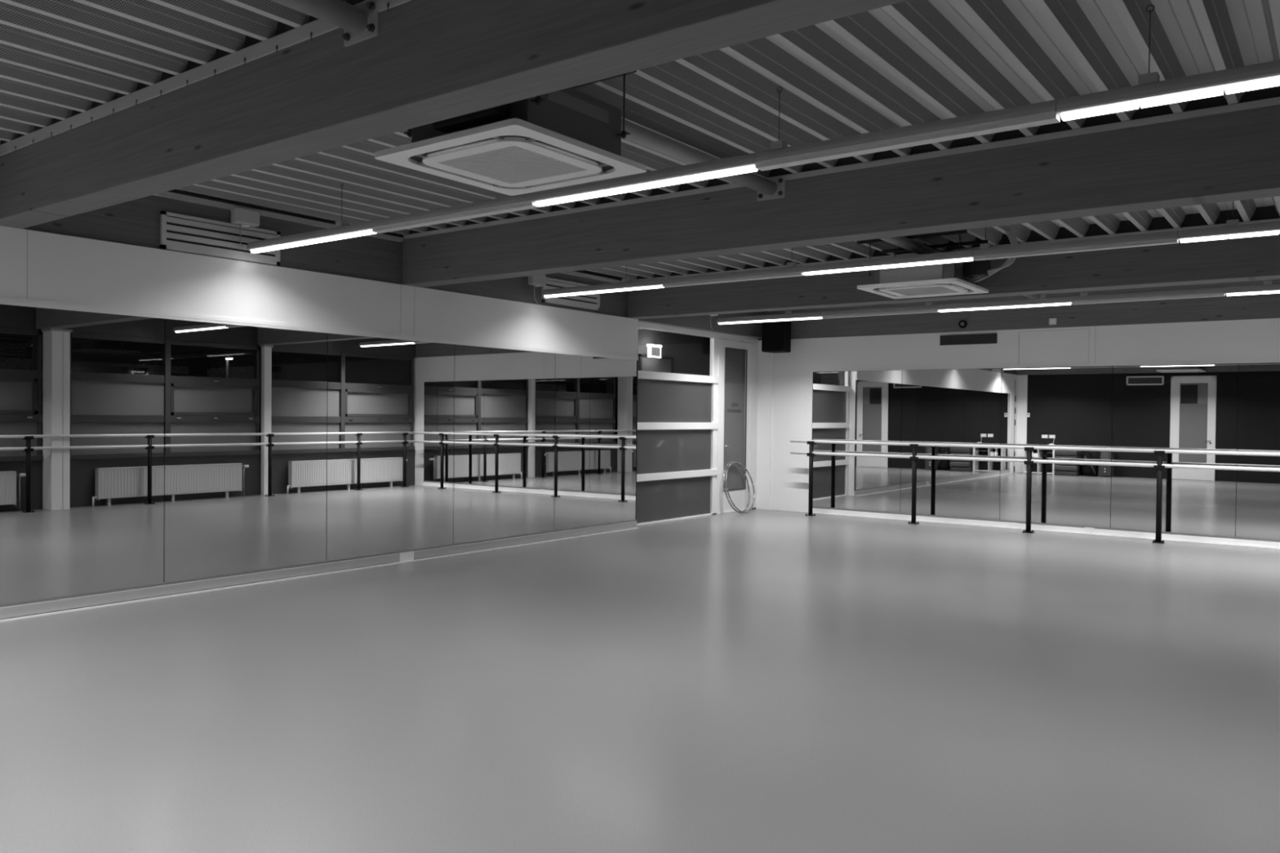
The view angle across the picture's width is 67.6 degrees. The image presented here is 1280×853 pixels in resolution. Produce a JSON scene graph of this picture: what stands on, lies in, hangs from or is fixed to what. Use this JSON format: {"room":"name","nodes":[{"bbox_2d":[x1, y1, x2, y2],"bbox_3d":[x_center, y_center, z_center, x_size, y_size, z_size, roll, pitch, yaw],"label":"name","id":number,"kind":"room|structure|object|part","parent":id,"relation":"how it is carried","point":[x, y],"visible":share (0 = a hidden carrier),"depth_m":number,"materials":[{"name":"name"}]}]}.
{"room":"dance studio","nodes":[
{"label":"dance studio","id":0,"kind":"room"},
{"bbox_2d":[0,189,766,356],"bbox_3d":[-2.248,-0.347,9.442,0.141,3.330,14.240,1,1,37],"label":"wall","id":1,"kind":"structure","parent":0,"point":[34,264],"depth_m":8.31,"materials":[{"name":"white paint"}]},
{"bbox_2d":[0,303,164,604],"bbox_3d":[-4.130,0.186,6.819,0.009,2.080,1.476,1,1,37],"label":"mirror panel","id":2,"kind":"object","parent":1,"relation":"attached to","point":[82,393],"visible":1,"depth_m":6.92,"materials":[{"name":"silver metal"}]},
{"bbox_2d":[160,210,280,266],"bbox_3d":[-3.391,-1.519,7.781,0.030,0.285,1.015,1,1,37],"label":"air vent","id":3,"kind":"object","parent":1,"relation":"in","point":[178,232],"visible":0.88,"depth_m":7.70,"materials":[{"name":"metal"}]},
{"bbox_2d":[230,206,259,248],"bbox_3d":[-3.263,-1.630,7.900,0.090,0.333,0.220,1,1,37],"label":"junction box","id":4,"kind":"object","parent":1,"relation":"attached to","point":[245,217],"visible":1,"depth_m":7.85,"materials":[{"name":"paint"}]},
{"bbox_3d":[-3.262,-1.731,7.899,0.090,0.130,0.220,1,1,37],"label":"casing","id":5,"kind":"part","parent":4,"relation":"part of","materials":[{"name":"paint"}]},
{"bbox_2d":[164,318,327,582],"bbox_3d":[-3.251,0.183,8.002,0.009,2.080,1.459,1,1,37],"label":"mirror panel","id":6,"kind":"object","parent":1,"relation":"attached to","point":[245,478],"visible":1,"depth_m":7.93,"materials":[{"name":"silver metal"}]},
{"bbox_2d":[164,357,454,560],"bbox_3d":[-3.052,0.187,8.290,0.003,2.090,10.030,1,1,37],"label":"trim","id":7,"kind":"structure","parent":1,"relation":"attached to","point":[454,357],"depth_m":7.43,"materials":[{"name":"metal"}]},
{"bbox_2d":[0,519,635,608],"bbox_3d":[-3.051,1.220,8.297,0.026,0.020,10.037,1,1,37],"label":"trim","id":8,"kind":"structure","parent":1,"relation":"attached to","point":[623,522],"depth_m":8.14,"materials":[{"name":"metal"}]},
{"bbox_2d":[0,520,638,622],"bbox_3d":[-3.047,1.268,8.294,0.038,0.076,10.037,1,1,37],"label":"baseboard","id":9,"kind":"structure","parent":1,"relation":"attached to","point":[122,596],"depth_m":8.09,"materials":[{"name":"grey paint"}]},
{"bbox_2d":[0,296,638,360],"bbox_3d":[-3.027,-0.864,8.273,0.028,0.052,10.037,1,1,37],"label":"trim","id":10,"kind":"structure","parent":1,"relation":"attached to","point":[3,300],"depth_m":8.11,"materials":[{"name":"white paint"}]},
{"bbox_2d":[153,191,622,283],"bbox_3d":[-2.200,-1.798,9.352,0.060,0.035,13.800,1,1,37],"label":"trim","id":11,"kind":"structure","parent":1,"relation":"attached to","point":[165,194],"depth_m":8.19,"materials":[{"name":"metal"}]},
{"bbox_2d":[326,333,454,560],"bbox_3d":[-2.362,0.179,9.198,0.009,2.080,1.509,1,1,37],"label":"mirror panel","id":12,"kind":"object","parent":1,"relation":"attached to","point":[390,431],"visible":1,"depth_m":9.13,"materials":[{"name":"silver metal"}]},
{"bbox_2d":[400,551,413,561],"bbox_3d":[-2.268,1.264,9.306,0.006,0.086,0.170,1,1,37],"label":"wall socket","id":13,"kind":"object","parent":1,"relation":"attached to","point":[406,556],"visible":1,"depth_m":9.30,"materials":[{"name":"white paint"}]},
{"bbox_2d":[453,344,555,543],"bbox_3d":[-1.450,0.176,10.427,0.009,2.080,1.541,1,1,37],"label":"mirror panel","id":14,"kind":"object","parent":1,"relation":"attached to","point":[504,398],"visible":1,"depth_m":10.37,"materials":[{"name":"silver metal"}]},
{"bbox_2d":[527,274,546,303],"bbox_3d":[-1.159,-1.548,10.735,0.090,0.333,0.220,1,1,37],"label":"junction box","id":15,"kind":"object","parent":1,"relation":"attached to","point":[535,280],"visible":0.87,"depth_m":10.69,"materials":[{"name":"paint"}]},
{"bbox_3d":[-1.158,-1.650,10.734,0.090,0.130,0.220,1,1,37],"label":"casing","id":16,"kind":"part","parent":15,"relation":"part of","materials":[{"name":"paint"}]},
{"bbox_2d":[541,277,599,310],"bbox_3d":[-0.803,-1.559,11.264,0.030,0.285,1.015,1,1,37],"label":"air vent","id":17,"kind":"object","parent":1,"relation":"in","point":[590,301],"visible":0.67,"depth_m":11.24,"materials":[{"name":"metal"}]},
{"bbox_2d":[553,353,636,530],"bbox_3d":[-0.518,0.172,11.680,0.009,2.080,1.570,1,1,37],"label":"mirror panel","id":18,"kind":"object","parent":1,"relation":"attached to","point":[595,418],"visible":1,"depth_m":11.62,"materials":[{"name":"silver metal"}]},
{"bbox_2d":[635,360,638,519],"bbox_3d":[-0.047,0.180,12.318,0.023,2.060,0.006,1,1,37],"label":"trim","id":19,"kind":"structure","parent":1,"relation":"attached to","point":[637,361],"depth_m":12.31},
{"bbox_2d":[710,314,718,328],"bbox_3d":[1.029,-1.557,13.681,0.090,0.333,0.220,1,1,37],"label":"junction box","id":20,"kind":"object","parent":1,"relation":"attached to","point":[712,314],"visible":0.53,"depth_m":13.64,"materials":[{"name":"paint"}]},
{"bbox_2d":[0,508,1279,852],"bbox_3d":[1.049,1.444,6.936,8.700,0.120,14.340,1,1,37],"label":"floor","id":21,"kind":"structure","parent":0,"point":[756,681],"depth_m":4.82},
{"bbox_2d":[723,461,750,512],"bbox_3d":[1.462,0.914,14.432,0.190,0.774,0.792,1,1,33],"label":"hoop","id":22,"kind":"object","parent":21,"relation":"on","point":[732,507],"visible":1,"depth_m":14.36},
{"bbox_2d":[724,462,755,513],"bbox_3d":[1.516,0.918,14.447,0.220,0.766,0.792,1,1,37],"label":"hoop","id":23,"kind":"object","parent":21,"relation":"on","point":[731,464],"visible":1,"depth_m":14.41},
{"bbox_2d":[790,439,1279,543],"bbox_3d":[5.186,0.811,12.195,7.290,1.120,0.120,1,1,37],"label":"ballet barre","id":24,"kind":"object","parent":21,"relation":"on","point":[1159,466],"visible":1,"depth_m":12.29,"materials":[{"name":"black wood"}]},
{"bbox_3d":[2.533,0.765,14.165,0.061,1.092,0.061,1,1,37],"label":"post","id":25,"kind":"part","parent":24,"relation":"part of","materials":[{"name":"black metal"}]},
{"bbox_3d":[3.793,0.789,13.229,0.061,1.092,0.061,1,1,37],"label":"post","id":26,"kind":"part","parent":24,"relation":"part of","materials":[{"name":"black metal"}]},
{"bbox_3d":[5.007,1.353,12.329,0.120,0.028,0.120,1,1,37],"label":"plate","id":27,"kind":"part","parent":24,"relation":"part of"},
{"bbox_3d":[5.013,0.814,12.323,0.061,1.092,0.061,1,1,37],"label":"post","id":28,"kind":"part","parent":24,"relation":"part of","materials":[{"name":"black metal"}]},
{"bbox_3d":[5.190,0.448,12.191,7.290,0.044,0.044,1,1,37],"label":"rail","id":29,"kind":"part","parent":24,"relation":"part of","materials":[{"name":"white wood"}]},
{"bbox_3d":[5.192,0.273,12.189,7.290,0.044,0.044,1,1,37],"label":"rail","id":30,"kind":"part","parent":24,"relation":"part of","materials":[{"name":"white wood"}]},
{"bbox_3d":[6.203,1.377,11.441,0.120,0.028,0.120,1,1,37],"label":"plate","id":31,"kind":"part","parent":24,"relation":"part of","materials":[{"name":"black metal"}]},
{"bbox_3d":[6.209,0.837,11.435,0.061,1.092,0.061,1,1,37],"label":"post","id":32,"kind":"part","parent":24,"relation":"part of","materials":[{"name":"black metal"}]},
{"bbox_2d":[0,0,1279,279],"bbox_3d":[1.047,-1.884,6.928,8.800,0.205,14.380,1,1,37],"label":"ceiling","id":33,"kind":"structure","parent":0,"point":[909,62],"depth_m":5.02,"materials":[{"name":"grey metal"}]},
{"bbox_2d":[0,0,907,228],"bbox_3d":[-0.989,-1.535,4.020,8.350,0.476,0.252,1,1,37],"label":"ceiling beam","id":34,"kind":"structure","parent":33,"relation":"attached to","point":[299,91],"depth_m":4.09,"materials":[{"name":"metal"}]},
{"bbox_2d":[271,0,379,46],"bbox_3d":[-2.144,-1.690,2.690,0.220,0.150,3.290,1,1,37],"label":"tube","id":35,"kind":"object","parent":34,"relation":"attached to","point":[357,26],"visible":1,"depth_m":3.91,"materials":[{"name":"paint"}]},
{"bbox_3d":[-1.167,-1.694,4.006,0.220,0.150,0.012,1,1,37],"label":"plate","id":36,"kind":"part","parent":35,"relation":"part of","materials":[{"name":"paint"}]},
{"bbox_2d":[621,118,785,200],"bbox_3d":[-0.044,-1.698,5.518,0.220,0.150,3.305,1,1,37],"label":"tube","id":37,"kind":"object","parent":34,"relation":"attached to","point":[766,189],"visible":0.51,"depth_m":5.92,"materials":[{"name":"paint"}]},
{"bbox_3d":[0.938,-1.702,6.840,0.220,0.150,0.012,1,1,37],"label":"plate","id":38,"kind":"part","parent":37,"relation":"part of","materials":[{"name":"paint"}]},
{"bbox_2d":[374,70,646,195],"bbox_3d":[-0.654,-1.534,4.726,1.050,0.494,0.992,1,1,37],"label":"air conditioner","id":39,"kind":"object","parent":33,"relation":"hanging from","point":[569,136],"visible":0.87,"depth_m":4.56,"materials":[{"name":"white plastic"}]},
{"bbox_3d":[-1.139,-1.610,4.734,0.060,0.354,0.024,1,1,37],"label":"threaded rod","id":40,"kind":"part","parent":39,"relation":"part of","materials":[{"name":"metal"}]},
{"bbox_3d":[-0.626,-1.307,4.728,0.956,0.028,0.956,1,1,37],"label":"panel frame","id":41,"kind":"part","parent":39,"relation":"part of","materials":[{"name":"white plastic"}]},
{"bbox_3d":[-0.626,-1.297,4.728,0.686,0.020,0.686,1,1,37],"label":"panel","id":42,"kind":"part","parent":39,"relation":"part of","materials":[{"name":"white plastic"}]},
{"bbox_2d":[439,146,586,183],"bbox_3d":[-0.626,-1.297,4.728,0.526,0.019,0.526,1,1,37],"label":"grille","id":43,"kind":"object","parent":39,"relation":"attached to","point":[503,164],"depth_m":4.72,"materials":[{"name":"white plastic"}]},
{"bbox_3d":[-0.449,-1.596,4.221,0.060,0.354,0.024,1,1,37],"label":"threaded rod","id":44,"kind":"part","parent":39,"relation":"part of","materials":[{"name":"black metal"}]},
{"bbox_3d":[-0.286,-1.510,4.500,0.004,0.060,0.440,1,1,37],"label":"type plate","id":45,"kind":"part","parent":39,"relation":"part of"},
{"bbox_3d":[-0.450,-1.765,4.995,1.050,0.030,0.040,1,1,37],"label":"hanging rail","id":46,"kind":"part","parent":39,"relation":"part of","materials":[{"name":"black metal"}]},
{"bbox_3d":[-0.079,-1.597,4.719,0.060,0.354,0.024,1,1,37],"label":"threaded rod","id":47,"kind":"part","parent":39,"relation":"part of","materials":[{"name":"black metal"}]},
{"bbox_2d":[246,4,1279,253],"bbox_3d":[-0.070,-1.578,5.566,7.797,0.418,0.104,1,1,37],"label":"ceiling lamp","id":48,"kind":"object","parent":33,"relation":"hanging from","point":[1149,91],"visible":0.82,"depth_m":4.68,"materials":[{"name":"white"}]},
{"bbox_2d":[402,96,1279,287],"bbox_3d":[1.117,-1.543,6.855,8.350,0.476,0.249,1,1,37],"label":"ceiling beam","id":49,"kind":"structure","parent":33,"relation":"attached to","point":[1228,153],"depth_m":6.26,"materials":[{"name":"metal"}]},
{"bbox_2d":[879,235,952,254],"bbox_3d":[2.079,-1.706,8.376,0.220,0.150,3.365,1,1,37],"label":"tube","id":50,"kind":"object","parent":49,"relation":"attached to","point":[902,242],"visible":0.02,"depth_m":8.91,"materials":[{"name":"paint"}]},
{"bbox_2d":[541,200,1279,297],"bbox_3d":[2.045,-1.585,8.367,7.742,0.418,0.104,1,1,37],"label":"ceiling lamp","id":51,"kind":"object","parent":33,"relation":"hanging from","point":[1233,229],"visible":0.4,"depth_m":7.89,"materials":[{"name":"white"}]},
{"bbox_2d":[856,229,1018,298],"bbox_3d":[2.858,-1.546,9.084,1.427,0.500,0.956,1,1,37],"label":"air conditioner","id":52,"kind":"object","parent":33,"relation":"hanging from","point":[957,277],"visible":0.88,"depth_m":8.91,"materials":[{"name":"white plastic"}]},
{"bbox_3d":[2.211,-1.622,9.190,0.060,0.354,0.024,1,1,37],"label":"threaded rod","id":53,"kind":"part","parent":52,"relation":"part of","materials":[{"name":"black metal"}]},
{"bbox_3d":[2.530,-1.776,8.953,1.050,0.030,0.040,1,1,37],"label":"hanging rail","id":54,"kind":"part","parent":52,"relation":"part of","materials":[{"name":"black metal"}]},
{"bbox_3d":[2.724,-1.319,9.184,0.956,0.028,0.956,1,1,37],"label":"panel frame","id":55,"kind":"part","parent":52,"relation":"part of","materials":[{"name":"white plastic"}]},
{"bbox_2d":[888,286,958,295],"bbox_3d":[2.724,-1.310,9.184,0.526,0.019,0.526,1,1,37],"label":"grille","id":56,"kind":"object","parent":52,"relation":"attached to","point":[925,291],"depth_m":9.19,"materials":[{"name":"white plastic"}]},
{"bbox_3d":[2.724,-1.309,9.184,0.686,0.020,0.686,1,1,37],"label":"panel","id":57,"kind":"part","parent":52,"relation":"part of","materials":[{"name":"white plastic"}]},
{"bbox_3d":[2.900,-1.777,9.451,1.050,0.030,0.040,1,1,37],"label":"hanging rail","id":58,"kind":"part","parent":52,"relation":"part of","materials":[{"name":"black metal"}]},
{"bbox_3d":[2.901,-1.609,8.678,0.060,0.354,0.024,1,1,37],"label":"threaded rod","id":59,"kind":"part","parent":52,"relation":"part of","materials":[{"name":"black metal"}]},
{"bbox_2d":[626,217,1279,319],"bbox_3d":[3.257,-1.551,9.737,8.350,0.476,0.249,1,1,37],"label":"ceiling beam","id":60,"kind":"structure","parent":33,"relation":"attached to","point":[1251,258],"depth_m":9.20,"materials":[{"name":"metal"}]},
{"bbox_2d":[1022,293,1044,299],"bbox_3d":[4.226,-1.715,11.266,0.220,0.150,3.385,1,1,37],"label":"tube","id":61,"kind":"object","parent":60,"relation":"attached to","point":[1033,295],"visible":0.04,"depth_m":12.47,"materials":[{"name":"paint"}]},
{"bbox_2d":[716,279,1279,324],"bbox_3d":[4.205,-1.593,11.247,7.707,0.418,0.104,1,1,37],"label":"ceiling lamp","id":62,"kind":"object","parent":33,"relation":"hanging from","point":[1268,287],"visible":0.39,"depth_m":11.04,"materials":[{"name":"white"}]},
{"bbox_2d":[637,328,745,375],"bbox_3d":[0.607,-0.210,14.809,1.550,3.000,8.700,1,1,37],"label":"wall","id":63,"kind":"structure","parent":0,"point":[691,354],"depth_m":16.01,"materials":[{"name":"black paint"}]},
{"bbox_2d":[646,344,662,357],"bbox_3d":[0.215,-1.199,15.209,0.172,0.202,0.400,1,1,37],"label":"exit sign","id":64,"kind":"object","parent":63,"relation":"attached to","point":[654,350],"visible":1,"depth_m":15.11,"materials":[{"name":"grey plastic"}]},
{"bbox_2d":[638,354,673,373],"bbox_3d":[0.253,0.069,15.409,0.035,2.420,0.930,1,1,37],"label":"door","id":65,"kind":"structure","parent":63,"relation":"in","point":[663,364],"depth_m":15.39,"materials":[{"name":"grey"}]},
{"bbox_2d":[635,320,758,525],"bbox_3d":[0.788,-0.046,13.716,0.088,2.700,3.488,1,1,37],"label":"wall","id":66,"kind":"structure","parent":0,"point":[680,450],"depth_m":13.52,"materials":[{"name":"white paint"}]},
{"bbox_3d":[0.432,1.003,13.283,0.006,0.560,2.023,1,1,37],"label":"frosted pane","id":67,"kind":"part","parent":66,"relation":"part of","materials":[{"name":"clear glass"}]},
{"bbox_3d":[0.439,0.336,13.276,0.006,0.590,2.023,1,1,37],"label":"frosted pane","id":68,"kind":"part","parent":66,"relation":"part of","materials":[{"name":"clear glass"}]},
{"bbox_3d":[0.447,-0.346,13.268,0.006,0.578,2.023,1,1,37],"label":"frosted pane","id":69,"kind":"part","parent":66,"relation":"part of","materials":[{"name":"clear glass"}]},
{"bbox_2d":[723,339,751,511],"bbox_3d":[1.480,-0.003,14.610,0.094,2.590,0.818,1,1,37],"label":"door","id":70,"kind":"structure","parent":66,"relation":"attached to","point":[737,354],"depth_m":14.66,"materials":[{"name":"white paint"}]},
{"bbox_3d":[1.433,0.151,14.601,0.005,1.620,0.630,1,1,37],"label":"frosted pane","id":71,"kind":"part","parent":70,"relation":"part of","materials":[{"name":"grey glass"}]},
{"bbox_3d":[1.444,-0.916,14.589,0.005,0.515,0.630,1,1,37],"label":"clear pane","id":72,"kind":"part","parent":70,"relation":"part of","materials":[{"name":"glass"}]},
{"bbox_2d":[755,279,1279,512],"bbox_3d":[5.302,-0.298,12.632,8.680,3.330,0.155,1,1,37],"label":"wall","id":73,"kind":"structure","parent":0,"point":[784,380],"depth_m":12.98,"materials":[{"name":"white paint"}]},
{"bbox_2d":[761,320,791,352],"bbox_3d":[2.136,-1.381,14.614,0.374,0.500,0.502,1,1,37],"label":"loudspeaker","id":74,"kind":"object","parent":73,"relation":"attached to","point":[775,335],"visible":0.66,"depth_m":14.42,"materials":[{"name":"black plastic"}]},
{"bbox_2d":[761,320,782,350],"bbox_3d":[1.990,-1.381,14.417,0.340,0.440,0.010,1,1,37],"label":"grille","id":75,"kind":"object","parent":74,"relation":"attached to","point":[771,331],"depth_m":14.41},
{"bbox_2d":[812,370,902,512],"bbox_3d":[3.188,0.211,14.154,1.401,2.060,0.006,1,1,37],"label":"mirror panel","id":76,"kind":"object","parent":73,"relation":"attached to","point":[865,406],"visible":0.86,"depth_m":14.13,"materials":[{"name":"silver metal"}]},
{"bbox_2d":[900,368,1001,519],"bbox_3d":[4.311,0.233,13.320,1.386,2.060,0.006,1,1,37],"label":"mirror panel","id":77,"kind":"object","parent":73,"relation":"attached to","point":[947,406],"visible":0.86,"depth_m":13.29,"materials":[{"name":"silver metal"}]},
{"bbox_2d":[958,320,967,328],"bbox_3d":[4.450,-1.414,13.183,0.110,0.110,0.040,1,1,37],"label":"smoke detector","id":78,"kind":"object","parent":73,"relation":"attached to","point":[962,323],"visible":1,"depth_m":13.17,"materials":[{"name":"black plastic"}]},
{"bbox_2d":[939,333,997,345],"bbox_3d":[4.511,-1.199,13.154,0.780,0.138,0.016,1,1,37],"label":"air vent","id":79,"kind":"object","parent":73,"relation":"in","point":[990,338],"visible":1,"depth_m":13.14,"materials":[{"name":"black metal"}]},
{"bbox_2d":[767,278,1279,311],"bbox_3d":[5.350,-1.766,12.531,8.330,0.050,0.012,1,1,37],"label":"strip","id":80,"kind":"object","parent":73,"relation":"attached to","point":[1276,278],"visible":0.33,"depth_m":12.51,"materials":[{"name":"metal"}]},
{"bbox_2d":[812,362,1272,537],"bbox_3d":[5.547,0.255,12.418,7.275,2.065,0.004,1,1,37],"label":"trim","id":81,"kind":"structure","parent":73,"relation":"attached to","point":[1263,362],"depth_m":12.11,"materials":[{"name":"metal"}]},
{"bbox_2d":[812,506,1279,547],"bbox_3d":[5.525,1.331,12.418,7.275,0.062,0.040,1,1,37],"label":"baseboard","id":82,"kind":"structure","parent":73,"relation":"attached to","point":[1188,538],"depth_m":12.43,"materials":[{"name":"paint"}]},
{"bbox_2d":[812,360,1279,372],"bbox_3d":[5.553,-0.789,12.399,7.275,0.028,0.028,1,1,37],"label":"trim","id":83,"kind":"structure","parent":73,"relation":"attached to","point":[1260,361],"depth_m":12.43,"materials":[{"name":"white paint"}]},
{"bbox_2d":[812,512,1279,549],"bbox_3d":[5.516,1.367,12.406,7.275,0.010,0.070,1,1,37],"label":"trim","id":84,"kind":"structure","parent":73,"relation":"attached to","point":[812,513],"depth_m":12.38,"materials":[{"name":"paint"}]},
{"bbox_2d":[1048,318,1056,324],"bbox_3d":[5.393,-1.373,12.492,0.090,0.085,0.026,1,1,37],"label":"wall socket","id":85,"kind":"object","parent":73,"relation":"attached to","point":[1051,321],"visible":1,"depth_m":12.48,"materials":[{"name":"white paint"}]},
{"bbox_2d":[1000,365,1112,528],"bbox_3d":[5.418,0.255,12.498,1.359,2.060,0.006,1,1,37],"label":"mirror panel","id":86,"kind":"object","parent":73,"relation":"attached to","point":[1070,406],"visible":1,"depth_m":12.46,"materials":[{"name":"silver metal"}]},
{"bbox_2d":[1084,527,1093,533],"bbox_3d":[5.746,1.331,12.225,0.110,0.077,0.006,1,1,37],"label":"wall socket","id":87,"kind":"object","parent":73,"relation":"attached to","point":[1087,530],"visible":1,"depth_m":12.22,"materials":[{"name":"white paint"}]},
{"bbox_2d":[1110,363,1238,537],"bbox_3d":[6.507,0.277,11.689,1.342,2.060,0.006,1,1,37],"label":"mirror panel","id":88,"kind":"object","parent":73,"relation":"attached to","point":[1193,406],"visible":1,"depth_m":11.66,"materials":[{"name":"silver metal"}]},
{"bbox_2d":[1235,362,1279,540],"bbox_3d":[7.589,0.298,10.886,1.342,2.060,0.006,1,1,37],"label":"mirror panel","id":89,"kind":"object","parent":73,"relation":"attached to","point":[1258,492],"visible":1,"depth_m":11.15,"materials":[{"name":"silver metal"}]}
]}

